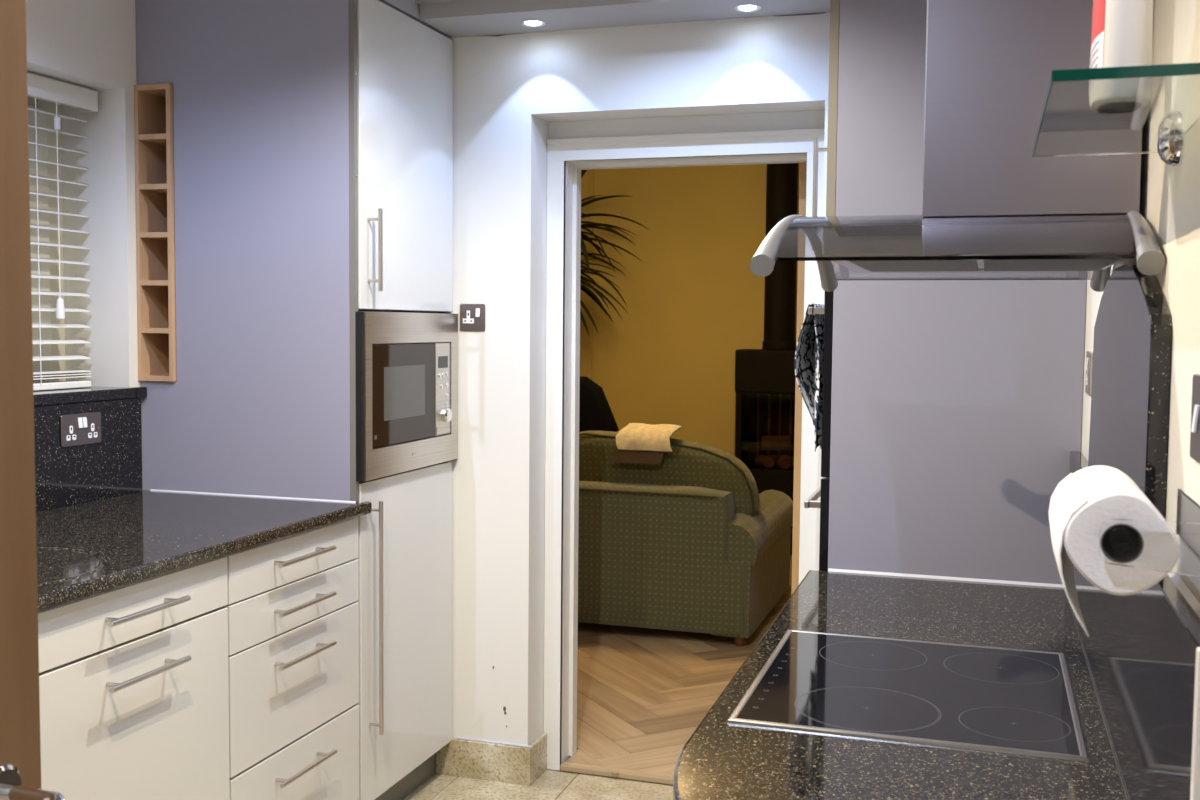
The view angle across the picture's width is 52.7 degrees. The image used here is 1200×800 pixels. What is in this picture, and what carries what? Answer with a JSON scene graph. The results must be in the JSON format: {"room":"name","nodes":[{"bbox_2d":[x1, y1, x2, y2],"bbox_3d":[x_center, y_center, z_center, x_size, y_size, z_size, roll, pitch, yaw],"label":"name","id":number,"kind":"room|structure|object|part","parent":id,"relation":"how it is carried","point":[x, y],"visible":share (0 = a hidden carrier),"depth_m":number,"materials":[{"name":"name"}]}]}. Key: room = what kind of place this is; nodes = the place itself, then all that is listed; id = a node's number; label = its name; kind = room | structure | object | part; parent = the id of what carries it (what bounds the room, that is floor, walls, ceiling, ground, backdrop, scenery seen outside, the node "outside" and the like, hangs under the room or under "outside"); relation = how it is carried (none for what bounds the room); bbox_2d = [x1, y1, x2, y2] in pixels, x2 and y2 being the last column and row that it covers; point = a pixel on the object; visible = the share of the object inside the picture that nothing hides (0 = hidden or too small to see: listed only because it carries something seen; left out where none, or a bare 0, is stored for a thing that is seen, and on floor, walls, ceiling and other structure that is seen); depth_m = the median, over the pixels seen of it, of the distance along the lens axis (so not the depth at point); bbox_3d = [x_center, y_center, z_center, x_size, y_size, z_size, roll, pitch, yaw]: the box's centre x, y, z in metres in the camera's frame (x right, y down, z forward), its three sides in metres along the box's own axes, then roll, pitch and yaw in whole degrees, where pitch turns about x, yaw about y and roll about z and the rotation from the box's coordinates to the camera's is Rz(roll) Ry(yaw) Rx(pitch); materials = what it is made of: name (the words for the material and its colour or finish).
{"room":"kitchen","nodes":[
{"label":"kitchen","id":0,"kind":"room"},
{"bbox_2d":[26,0,176,386],"bbox_3d":[-2.053,0.137,1.679,0.300,2.500,5.125,2,4,18],"label":"wall","id":1,"kind":"structure","parent":0,"point":[91,44],"depth_m":3.42,"materials":[{"name":"white paint"}]},
{"bbox_2d":[28,97,65,382],"bbox_3d":[-1.775,-0.409,2.811,0.088,0.855,1.408,2,4,18],"label":"window","id":2,"kind":"structure","parent":1,"relation":"in","point":[46,170],"depth_m":3.39,"materials":[{"name":"beige"}]},
{"bbox_3d":[-1.593,-0.441,3.342,0.060,0.735,0.143,2,4,18],"label":"sash","id":3,"kind":"part","parent":2,"relation":"part of","materials":[{"name":"beige"}]},
{"bbox_3d":[-1.789,-0.012,2.834,0.070,0.060,1.278,2,4,18],"label":"frame","id":4,"kind":"part","parent":2,"relation":"part of","materials":[{"name":"beige"}]},
{"bbox_3d":[-1.580,-0.447,3.450,0.070,0.855,0.070,2,4,18],"label":"frame","id":5,"kind":"part","parent":2,"relation":"part of","materials":[{"name":"beige"}]},
{"bbox_2d":[27,72,97,390],"bbox_3d":[-1.633,-0.416,2.781,0.078,0.832,1.338,2,4,18],"label":"blind","id":6,"kind":"object","parent":2,"relation":"attached to","point":[84,99],"visible":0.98,"depth_m":3.27,"materials":[{"name":"white"}]},
{"bbox_3d":[-1.480,-0.418,3.195,0.002,0.760,0.002,2,4,18],"label":"ladder cord","id":7,"kind":"part","parent":6,"relation":"part of","materials":[{"name":"white fabric"}]},
{"bbox_3d":[-1.451,-0.534,3.249,0.002,0.525,0.003,2,4,18],"label":"pull cord","id":8,"kind":"part","parent":6,"relation":"part of","materials":[{"name":"white plastic"}]},
{"bbox_3d":[-1.650,-0.009,2.792,0.052,0.018,1.303,2,4,18],"label":"rail","id":9,"kind":"part","parent":6,"relation":"part of","materials":[{"name":"white plastic"}]},
{"bbox_2d":[33,386,146,511],"bbox_3d":[-1.709,0.165,2.558,0.229,0.298,2.003,2,4,18],"label":"backsplash","id":10,"kind":"structure","parent":1,"relation":"attached to","point":[111,467],"depth_m":3.26,"materials":[{"name":"black stone"}]},
{"bbox_2d":[60,412,100,446],"bbox_3d":[-1.375,0.077,3.220,0.009,0.084,0.148,2,4,18],"label":"wall socket","id":11,"kind":"object","parent":10,"relation":"attached to","point":[81,428],"visible":1,"depth_m":3.21,"materials":[{"name":"grey metal"}]},
{"bbox_2d":[403,555,791,799],"bbox_3d":[-0.213,1.259,3.562,4.300,0.081,9.700,2,4,18],"label":"floor","id":12,"kind":"structure","parent":0,"point":[642,693],"depth_m":4.58,"materials":[{"name":"brown wood"}]},
{"bbox_2d":[38,556,229,799],"bbox_3d":[-1.198,0.823,2.552,0.636,0.938,0.610,2,4,18],"label":"base cabinet","id":13,"kind":"object","parent":12,"relation":"on","point":[134,680],"visible":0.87,"depth_m":2.45,"materials":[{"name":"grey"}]},
{"bbox_3d":[-0.940,0.424,2.445,0.019,0.110,0.608,2,4,18],"label":"drawer","id":14,"kind":"part","parent":13,"relation":"part of","materials":[{"name":"white"}]},
{"bbox_3d":[-0.912,0.421,2.433,0.041,0.012,0.237,2,4,18],"label":"handle","id":15,"kind":"part","parent":13,"relation":"part of","materials":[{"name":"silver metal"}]},
{"bbox_3d":[-0.914,0.549,2.441,0.041,0.012,0.237,2,4,18],"label":"handle","id":16,"kind":"part","parent":13,"relation":"part of","materials":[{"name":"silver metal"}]},
{"bbox_2d":[223,517,358,799],"bbox_3d":[-1.014,0.789,3.126,0.636,0.938,0.591,2,4,18],"label":"base cabinet","id":17,"kind":"object","parent":12,"relation":"on","point":[293,611],"visible":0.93,"depth_m":3.01,"materials":[{"name":"grey"}]},
{"bbox_3d":[-0.756,0.506,3.028,0.019,0.114,0.590,2,4,18],"label":"drawer","id":18,"kind":"part","parent":17,"relation":"part of","materials":[{"name":"white"}]},
{"bbox_3d":[-0.755,0.390,3.020,0.019,0.112,0.590,2,4,18],"label":"drawer","id":19,"kind":"part","parent":17,"relation":"part of","materials":[{"name":"white"}]},
{"bbox_3d":[-0.758,0.706,3.040,0.019,0.280,0.590,2,4,18],"label":"drawer","id":20,"kind":"part","parent":17,"relation":"part of","materials":[{"name":"white"}]},
{"bbox_3d":[-0.761,0.993,3.058,0.019,0.284,0.590,2,4,18],"label":"drawer","id":21,"kind":"part","parent":17,"relation":"part of","materials":[{"name":"white"}]},
{"bbox_3d":[-0.733,0.385,2.993,0.041,0.012,0.249,2,4,18],"label":"handle","id":22,"kind":"part","parent":17,"relation":"part of","materials":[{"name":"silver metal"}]},
{"bbox_3d":[-0.735,0.632,3.009,0.041,0.012,0.249,2,4,18],"label":"handle","id":23,"kind":"part","parent":17,"relation":"part of","materials":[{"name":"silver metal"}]},
{"bbox_3d":[-0.734,0.504,3.001,0.041,0.012,0.249,2,4,18],"label":"handle","id":24,"kind":"part","parent":17,"relation":"part of","materials":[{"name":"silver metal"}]},
{"bbox_3d":[-0.737,0.917,3.026,0.041,0.012,0.249,2,4,18],"label":"handle","id":25,"kind":"part","parent":17,"relation":"part of","materials":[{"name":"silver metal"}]},
{"bbox_2d":[135,0,452,799],"bbox_3d":[-0.872,0.000,3.661,0.738,2.450,0.618,2,4,18],"label":"tall cabinet","id":26,"kind":"object","parent":12,"relation":"on","point":[313,139],"visible":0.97,"depth_m":3.37,"materials":[{"name":"grey laminate"}]},
{"bbox_2d":[134,83,176,381],"bbox_3d":[-1.218,-0.477,3.550,0.118,0.832,0.272,2,4,18],"label":"wine rack","id":27,"kind":"object","parent":26,"relation":"in","point":[153,103],"visible":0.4,"depth_m":3.46,"materials":[{"name":"brown wood"}]},
{"bbox_2d":[138,83,165,97],"bbox_3d":[-1.215,-0.884,3.521,0.094,0.014,0.262,2,4,18],"label":"shelf","id":28,"kind":"object","parent":27,"relation":"attached to","point":[150,90],"depth_m":3.41,"materials":[{"name":"brown wood"}]},
{"bbox_2d":[139,133,165,145],"bbox_3d":[-1.217,-0.747,3.530,0.094,0.014,0.262,2,4,18],"label":"shelf","id":29,"kind":"object","parent":27,"relation":"attached to","point":[145,139],"depth_m":3.43,"materials":[{"name":"brown wood"}]},
{"bbox_2d":[139,183,166,193],"bbox_3d":[-1.218,-0.608,3.538,0.094,0.014,0.262,2,4,18],"label":"shelf","id":30,"kind":"object","parent":27,"relation":"attached to","point":[144,188],"depth_m":3.43,"materials":[{"name":"brown wood"}]},
{"bbox_2d":[140,232,167,239],"bbox_3d":[-1.219,-0.474,3.547,0.094,0.014,0.262,2,4,18],"label":"shelf","id":31,"kind":"object","parent":27,"relation":"attached to","point":[143,235],"depth_m":3.43,"materials":[{"name":"brown wood"}]},
{"bbox_2d":[141,280,167,286],"bbox_3d":[-1.220,-0.339,3.555,0.094,0.014,0.262,2,4,18],"label":"shelf","id":32,"kind":"object","parent":27,"relation":"attached to","point":[144,283],"depth_m":3.44,"materials":[{"name":"brown wood"}]},
{"bbox_2d":[141,328,168,332],"bbox_3d":[-1.222,-0.204,3.563,0.094,0.014,0.262,2,4,18],"label":"shelf","id":33,"kind":"object","parent":27,"relation":"attached to","point":[143,330],"depth_m":3.44,"materials":[{"name":"brown wood"}]},
{"bbox_2d":[142,374,168,380],"bbox_3d":[-1.223,-0.069,3.572,0.094,0.014,0.262,2,4,18],"label":"shelf","id":34,"kind":"object","parent":27,"relation":"attached to","point":[145,377],"depth_m":3.45,"materials":[{"name":"brown wood"}]},
{"bbox_3d":[-0.994,0.016,3.386,0.674,2.450,0.018,2,4,18],"label":"panel","id":35,"kind":"part","parent":26,"relation":"part of","materials":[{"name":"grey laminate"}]},
{"bbox_3d":[-0.611,-0.408,3.298,0.043,0.223,0.012,2,4,18],"label":"handle","id":36,"kind":"part","parent":26,"relation":"part of","materials":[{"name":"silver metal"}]},
{"bbox_3d":[-0.620,0.605,3.361,0.043,0.654,0.012,2,4,18],"label":"handle","id":37,"kind":"part","parent":26,"relation":"part of","materials":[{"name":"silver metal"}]},
{"bbox_3d":[-0.574,0.664,3.614,0.019,0.908,0.595,2,4,18],"label":"door","id":38,"kind":"part","parent":26,"relation":"part of","materials":[{"name":"white"}]},
{"bbox_3d":[-0.562,-0.685,3.530,0.019,0.844,0.595,2,4,18],"label":"door","id":39,"kind":"part","parent":26,"relation":"part of","materials":[{"name":"white"}]},
{"bbox_2d":[356,311,457,480],"bbox_3d":[-0.775,-0.030,3.627,0.519,0.464,0.612,2,4,18],"label":"microwave","id":40,"kind":"object","parent":26,"relation":"in","point":[407,363],"visible":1,"depth_m":3.49,"materials":[{"name":"silver metal"}]},
{"bbox_3d":[-0.565,-0.020,3.505,0.008,0.284,0.400,2,4,18],"label":"door","id":41,"kind":"part","parent":40,"relation":"part of","materials":[{"name":"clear glass"}]},
{"bbox_3d":[-0.488,-0.034,3.747,0.006,0.284,0.104,2,4,18],"label":"control panel","id":42,"kind":"part","parent":40,"relation":"part of","materials":[{"name":"silver metal"}]},
{"bbox_2d":[579,376,618,431],"bbox_3d":[-0.190,0.416,7.274,0.820,1.139,0.653,2,4,18],"label":"armchair","id":43,"kind":"object","parent":12,"relation":"on","point":[595,413],"visible":0.02,"depth_m":6.88,"materials":[{"name":"black fabric"}]},
{"bbox_2d":[580,170,649,337],"bbox_3d":[-0.220,-0.320,7.801,1.071,2.543,0.890,4,5,43],"label":"potted plant","id":44,"kind":"object","parent":12,"relation":"on","point":[587,269],"visible":0.27,"depth_m":7.73,"materials":[{"name":"green plant"}]},
{"bbox_2d":[578,431,792,645],"bbox_3d":[0.077,0.596,6.161,1.669,0.924,1.207,2,4,18],"label":"sofa","id":45,"kind":"object","parent":12,"relation":"on","point":[688,542],"visible":0.57,"depth_m":5.52,"materials":[{"name":"green fabric"}]},
{"bbox_2d":[610,429,664,464],"bbox_3d":[0.205,0.217,5.729,0.263,0.152,0.207,2,4,18],"label":"folded cloth","id":46,"kind":"object","parent":45,"relation":"on","point":[619,456],"visible":0.5,"depth_m":5.64,"materials":[{"name":"brown fabric"}]},
{"bbox_2d":[616,423,680,451],"bbox_3d":[0.231,0.173,5.710,0.283,0.116,0.225,2,4,18],"label":"folded cloth","id":47,"kind":"object","parent":46,"relation":"on","point":[635,436],"visible":1,"depth_m":5.64,"materials":[{"name":"beige fabric"}]},
{"bbox_2d":[579,431,759,514],"bbox_3d":[0.304,0.362,5.773,0.940,0.425,0.256,2,4,18],"label":"backrest","id":48,"kind":"object","parent":45,"relation":"on","point":[689,463],"depth_m":5.66,"materials":[{"name":"green fabric"}]},
{"bbox_3d":[0.769,0.761,5.968,0.224,0.534,1.170,2,4,18],"label":"arm","id":49,"kind":"part","parent":45,"relation":"part of","materials":[{"name":"green fabric"}]},
{"bbox_2d":[735,349,795,554],"bbox_3d":[1.157,0.323,7.769,0.540,1.289,0.360,2,4,18],"label":"wood stove","id":50,"kind":"object","parent":12,"relation":"on","point":[765,379],"visible":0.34,"depth_m":7.62,"materials":[{"name":"black metal"}]},
{"bbox_3d":[1.108,0.198,7.605,0.446,0.478,0.004,2,4,18],"label":"door glass","id":51,"kind":"part","parent":50,"relation":"part of","materials":[{"name":"black glass"}]},
{"bbox_2d":[762,163,797,349],"bbox_3d":[1.142,-0.963,7.655,0.210,1.287,0.210,2,4,18],"label":"flue pipe","id":52,"kind":"object","parent":50,"relation":"on","point":[781,179],"visible":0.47,"depth_m":7.58,"materials":[{"name":"black metal"}]},
{"bbox_2d":[812,0,1086,587],"bbox_3d":[0.876,0.051,3.095,0.618,2.449,0.602,2,4,18],"label":"wall panel","id":53,"kind":"object","parent":12,"relation":"on","point":[956,405],"visible":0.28,"depth_m":2.80,"materials":[{"name":"paint"}]},
{"bbox_2d":[804,291,833,570],"bbox_3d":[0.849,0.111,3.107,0.566,0.888,0.588,2,4,18],"label":"double oven","id":54,"kind":"object","parent":53,"relation":"in","point":[822,491],"visible":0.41,"depth_m":2.90,"materials":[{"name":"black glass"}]},
{"bbox_2d":[795,303,823,451],"bbox_3d":[0.550,-0.053,3.091,0.070,0.380,0.308,2,4,18],"label":"tea towel","id":55,"kind":"object","parent":54,"relation":"hanging from","point":[810,344],"visible":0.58,"depth_m":3.02,"materials":[{"name":"fabric"}]},
{"bbox_3d":[0.597,0.239,3.194,0.042,0.018,0.540,2,4,18],"label":"handle","id":56,"kind":"part","parent":54,"relation":"part of","materials":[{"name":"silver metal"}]},
{"bbox_3d":[0.601,-0.230,3.165,0.042,0.018,0.540,2,4,18],"label":"handle","id":57,"kind":"part","parent":54,"relation":"part of","materials":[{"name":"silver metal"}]},
{"bbox_3d":[0.628,0.359,3.192,0.025,0.374,0.588,2,4,18],"label":"door","id":58,"kind":"part","parent":54,"relation":"part of","materials":[{"name":"black glass"}]},
{"bbox_3d":[0.633,-0.084,3.164,0.025,0.506,0.588,2,4,18],"label":"door","id":59,"kind":"part","parent":54,"relation":"part of","materials":[{"name":"black glass"}]},
{"bbox_3d":[0.533,-0.504,2.918,0.041,0.252,0.012,2,4,18],"label":"handle","id":60,"kind":"part","parent":53,"relation":"part of","materials":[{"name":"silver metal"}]},
{"bbox_3d":[0.638,-0.760,3.124,0.020,0.831,0.597,2,4,18],"label":"door","id":61,"kind":"part","parent":53,"relation":"part of","materials":[{"name":"silver metal"}]},
{"bbox_3d":[-1.385,0.858,1.971,0.636,0.938,0.604,2,4,18],"label":"base cabinet","id":62,"kind":"object","parent":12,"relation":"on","visible":0},
{"bbox_2d":[36,489,371,611],"bbox_3d":[-1.276,0.340,2.453,0.719,0.038,2.048,2,4,18],"label":"countertop","id":63,"kind":"structure","parent":62,"relation":"on","point":[92,548],"depth_m":2.82,"materials":[{"name":"black stone"}]},
{"bbox_3d":[0.584,0.908,2.246,0.608,0.838,1.284,2,4,18],"label":"base cabinet","id":64,"kind":"object","parent":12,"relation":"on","visible":0},
{"bbox_2d":[673,568,1128,799],"bbox_3d":[0.515,0.481,1.976,0.601,0.040,1.794,2,4,18],"label":"countertop","id":65,"kind":"structure","parent":64,"relation":"on","point":[721,760],"depth_m":1.73,"materials":[{"name":"black stone"}]},
{"bbox_2d":[727,630,1089,761],"bbox_3d":[0.510,0.480,1.980,0.498,0.038,0.563,2,4,18],"label":"induction hob","id":66,"kind":"object","parent":65,"relation":"in","point":[983,698],"visible":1,"depth_m":1.92,"materials":[{"name":"black glass"}]},
{"bbox_2d":[435,12,829,771],"bbox_3d":[0.042,0.021,3.846,2.967,2.500,0.288,2,4,18],"label":"wall","id":67,"kind":"structure","parent":0,"point":[513,93],"depth_m":3.79,"materials":[{"name":"white paint"}]},
{"bbox_2d":[460,304,484,330],"bbox_3d":[-0.402,-0.259,3.816,0.086,0.086,0.009,2,4,18],"label":"wall socket","id":68,"kind":"object","parent":67,"relation":"attached to","point":[472,316],"visible":1,"depth_m":3.81,"materials":[{"name":"grey metal"}]},
{"bbox_2d":[463,311,473,322],"bbox_3d":[-0.415,-0.262,3.820,0.038,0.040,0.001,2,4,18],"label":"outlet","id":69,"kind":"object","parent":68,"relation":"attached to","point":[468,316],"depth_m":3.82,"materials":[{"name":"white plastic"}]},
{"bbox_2d":[436,733,546,785],"bbox_3d":[-0.353,1.150,3.957,0.329,0.126,0.156,2,4,18],"label":"baseboard","id":70,"kind":"structure","parent":67,"relation":"attached to","point":[519,764],"depth_m":3.88,"materials":[{"name":"beige stone"}]},
{"bbox_2d":[560,762,673,784],"bbox_3d":[0.238,1.214,3.869,0.766,0.021,0.036,2,4,18],"label":"trim","id":71,"kind":"structure","parent":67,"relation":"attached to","point":[565,766],"depth_m":3.92,"materials":[{"name":"brown wood"}]},
{"bbox_2d":[416,0,829,37],"bbox_3d":[0.094,-1.157,3.471,1.238,0.101,0.263,2,4,18],"label":"ceiling","id":72,"kind":"structure","parent":67,"relation":"attached to","point":[455,18],"depth_m":3.49,"materials":[{"name":"grey paint"}]},
{"bbox_3d":[0.062,-1.152,3.371,1.238,0.018,0.053,2,4,18],"label":"moulding","id":73,"kind":"part","parent":72,"relation":"part of","materials":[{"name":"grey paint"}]},
{"bbox_2d":[520,20,545,26],"bbox_3d":[-0.198,-1.114,3.587,0.076,0.004,0.076,2,4,18],"label":"recessed light","id":74,"kind":"object","parent":72,"relation":"in","point":[531,23],"visible":1,"depth_m":3.59,"materials":[{"name":"white glass"}]},
{"bbox_3d":[0.065,-1.123,3.384,1.238,0.043,0.030,2,4,18],"label":"moulding","id":75,"kind":"part","parent":72,"relation":"part of","materials":[{"name":"grey paint"}]},
{"bbox_2d":[734,4,760,11],"bbox_3d":[0.413,-1.097,3.393,0.076,0.004,0.076,2,4,18],"label":"recessed light","id":76,"kind":"object","parent":72,"relation":"in","point":[743,7],"visible":1,"depth_m":3.39,"materials":[{"name":"white glass"}]},
{"bbox_2d":[544,128,824,770],"bbox_3d":[0.269,0.200,3.857,0.892,2.046,0.153,2,4,18],"label":"door frame","id":77,"kind":"structure","parent":67,"relation":"in","point":[566,158],"depth_m":3.90,"materials":[{"name":"white wood"}]},
{"bbox_2d":[791,163,806,594],"bbox_3d":[0.748,0.207,4.193,0.044,1.942,0.739,2,4,18],"label":"door","id":78,"kind":"structure","parent":77,"relation":"attached to","point":[803,166],"depth_m":3.84,"materials":[{"name":"brown wood"}]},
{"bbox_2d":[580,163,799,455],"bbox_3d":[1.248,-0.301,7.997,4.300,2.650,0.100,2,4,18],"label":"wall","id":79,"kind":"structure","parent":0,"point":[693,298],"depth_m":8.15,"materials":[{"name":"yellow paint"}]},
{"bbox_2d":[588,169,593,379],"bbox_3d":[-0.065,-0.360,8.351,0.020,2.600,0.020,2,4,18],"label":"trim","id":80,"kind":"structure","parent":79,"relation":"attached to","point":[592,170],"depth_m":8.32,"materials":[{"name":"paint"}]},
{"bbox_2d":[1081,0,1199,602],"bbox_3d":[0.558,0.213,0.846,0.150,2.500,5.125,2,4,18],"label":"wall","id":81,"kind":"structure","parent":0,"point":[1169,195],"depth_m":1.39,"materials":[{"name":"beige paint"}]},
{"bbox_2d":[750,0,1164,291],"bbox_3d":[0.564,-0.641,1.885,0.515,0.922,0.747,2,4,18],"label":"hood","id":82,"kind":"object","parent":81,"relation":"attached to","point":[993,210],"visible":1,"depth_m":1.73,"materials":[{"name":"silver metal"}]},
{"bbox_3d":[0.331,-0.243,1.983,0.033,0.112,0.747,2,4,18],"label":"rail","id":83,"kind":"part","parent":82,"relation":"part of","materials":[{"name":"silver metal"}]},
{"bbox_3d":[0.587,-0.235,1.901,0.420,0.044,0.420,2,4,18],"label":"motor","id":84,"kind":"part","parent":82,"relation":"part of","materials":[{"name":"silver metal"}]},
{"bbox_3d":[0.790,-0.230,1.837,0.033,0.112,0.747,2,4,18],"label":"rail","id":85,"kind":"part","parent":82,"relation":"part of","materials":[{"name":"silver metal"}]},
{"bbox_2d":[1085,351,1092,394],"bbox_3d":[1.024,-0.057,2.545,0.009,0.090,0.110,2,4,18],"label":"wall socket","id":86,"kind":"object","parent":81,"relation":"attached to","point":[1089,355],"visible":0.97,"depth_m":2.52,"materials":[{"name":"grey metal"}]},
{"bbox_2d":[1032,63,1199,166],"bbox_3d":[0.555,-0.290,1.298,0.158,0.052,0.504,2,4,18],"label":"glass shelf","id":87,"kind":"object","parent":81,"relation":"attached to","point":[1146,109],"visible":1,"depth_m":1.23,"materials":[{"name":"clear glass"}]},
{"bbox_2d":[1089,0,1152,67],"bbox_3d":[0.521,-0.425,1.207,0.057,0.248,0.090,2,4,18],"label":"detergent bottle","id":88,"kind":"object","parent":87,"relation":"on","point":[1122,30],"visible":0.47,"depth_m":1.17,"materials":[{"name":"beige plastic"}]},
{"bbox_2d":[1069,264,1199,799],"bbox_3d":[0.792,0.136,1.869,0.028,0.678,1.789,2,4,18],"label":"backsplash","id":89,"kind":"structure","parent":81,"relation":"attached to","point":[1142,649],"depth_m":1.47,"materials":[{"name":"black stone"}]},
{"bbox_3d":[0.520,0.368,1.036,0.028,0.314,0.014,2,4,18],"label":"trim","id":90,"kind":"part","parent":89,"relation":"part of","materials":[{"name":"beige paint"}]},
{"bbox_2d":[1099,487,1199,576],"bbox_3d":[0.545,0.127,1.216,0.102,0.049,0.270,2,4,18],"label":"holder","id":91,"kind":"object","parent":81,"relation":"attached to","point":[1172,545],"visible":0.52,"depth_m":1.10,"materials":[{"name":"white plastic"}]},
{"bbox_2d":[1048,465,1168,636],"bbox_3d":[0.512,0.147,1.228,0.104,0.138,0.230,2,4,18],"label":"roll","id":92,"kind":"object","parent":91,"relation":"on","point":[1088,496],"visible":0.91,"depth_m":1.13,"materials":[{"name":"white paper"}]},
{"bbox_3d":[0.506,0.134,1.098,0.099,0.049,0.007,2,4,18],"label":"arm","id":93,"kind":"part","parent":91,"relation":"part of","materials":[{"name":"white plastic"}]},
{"bbox_3d":[0.582,0.120,1.335,0.099,0.049,0.007,2,4,18],"label":"arm","id":94,"kind":"part","parent":91,"relation":"part of","materials":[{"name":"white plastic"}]},
{"bbox_3d":[0.592,0.129,1.201,0.004,0.049,0.270,2,4,18],"label":"wall plate","id":95,"kind":"part","parent":91,"relation":"part of","materials":[{"name":"white plastic"}]},
{"bbox_2d":[1190,374,1199,462],"bbox_3d":[0.594,0.018,1.204,0.009,0.086,0.086,2,4,18],"label":"wall socket","id":96,"kind":"object","parent":81,"relation":"attached to","point":[1195,409],"visible":1,"depth_m":1.21,"materials":[{"name":"grey metal"}]},
{"bbox_3d":[-1.057,0.225,0.421,2.967,2.500,0.130,2,4,18],"label":"wall","id":97,"kind":"structure","parent":0,"visible":0},
{"bbox_3d":[-0.876,0.399,0.383,0.029,2.060,0.149,2,4,18],"label":"door","id":98,"kind":"structure","parent":97,"relation":"in","visible":0},
{"bbox_2d":[0,0,65,799],"bbox_3d":[-0.720,0.378,0.851,0.232,2.034,0.837,2,4,18],"label":"oak door","id":99,"kind":"structure","parent":98,"relation":"attached to","point":[20,746],"depth_m":1.20,"materials":[{"name":"brown wood"}]},
{"bbox_3d":[-0.558,0.390,1.122,0.088,0.022,0.124,2,4,18],"label":"lever","id":100,"kind":"part","parent":99,"relation":"part of","materials":[{"name":"silver metal"}]}
]}

